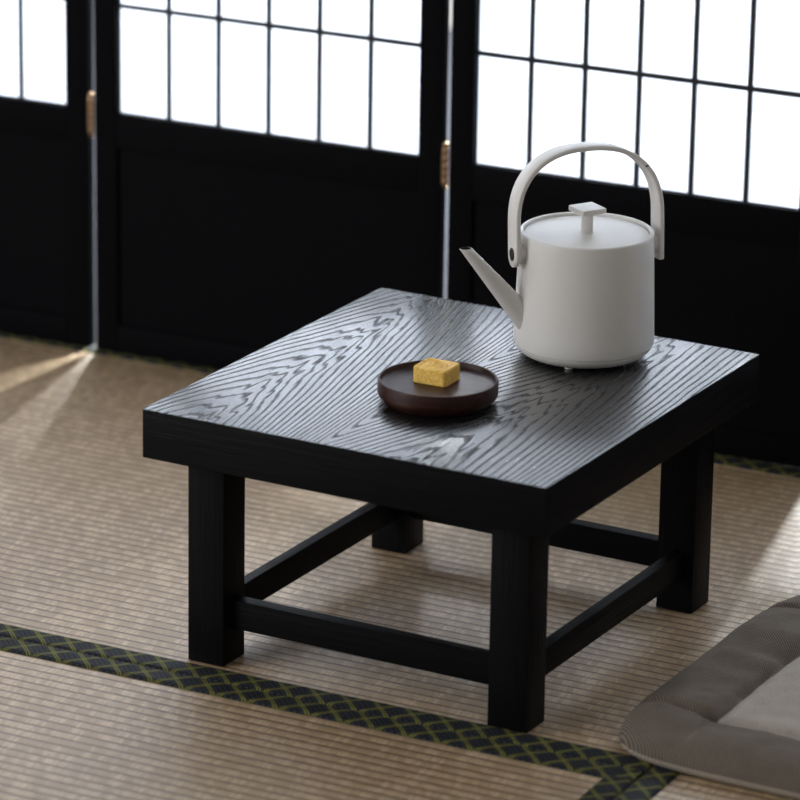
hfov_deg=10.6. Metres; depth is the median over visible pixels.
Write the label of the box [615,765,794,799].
mat
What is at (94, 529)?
mat
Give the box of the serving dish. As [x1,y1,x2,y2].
[377,360,498,416]
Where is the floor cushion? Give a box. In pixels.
[619,595,799,799]
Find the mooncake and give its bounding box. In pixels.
[413,358,459,386]
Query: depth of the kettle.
4.13 m
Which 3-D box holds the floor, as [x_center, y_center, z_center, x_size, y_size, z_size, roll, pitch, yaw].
[0.675,-0.143,5.399,3.400,0.054,1.617,10,20,25]
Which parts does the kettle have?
spout, handle, lid, knob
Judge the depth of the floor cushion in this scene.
3.91 m
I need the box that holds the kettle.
[460,142,663,369]
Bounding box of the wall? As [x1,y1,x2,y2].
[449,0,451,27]
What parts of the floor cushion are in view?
panel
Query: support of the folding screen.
on the floor
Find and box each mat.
[0,332,799,776]
[0,636,643,799]
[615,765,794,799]
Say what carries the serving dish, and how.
on the table
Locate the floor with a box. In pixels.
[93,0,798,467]
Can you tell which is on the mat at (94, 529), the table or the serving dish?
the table
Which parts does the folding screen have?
screen panel, screen panel, screen panel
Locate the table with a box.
[143,288,759,732]
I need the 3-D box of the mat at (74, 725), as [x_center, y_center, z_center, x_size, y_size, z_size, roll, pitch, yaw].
[-0.869,0.312,3.953,2.021,0.058,0.821,10,20,25]
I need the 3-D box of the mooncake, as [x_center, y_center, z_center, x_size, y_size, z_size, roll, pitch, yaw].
[0.034,-0.026,4.052,0.036,0.016,0.033,10,21,26]
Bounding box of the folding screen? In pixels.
[0,0,799,467]

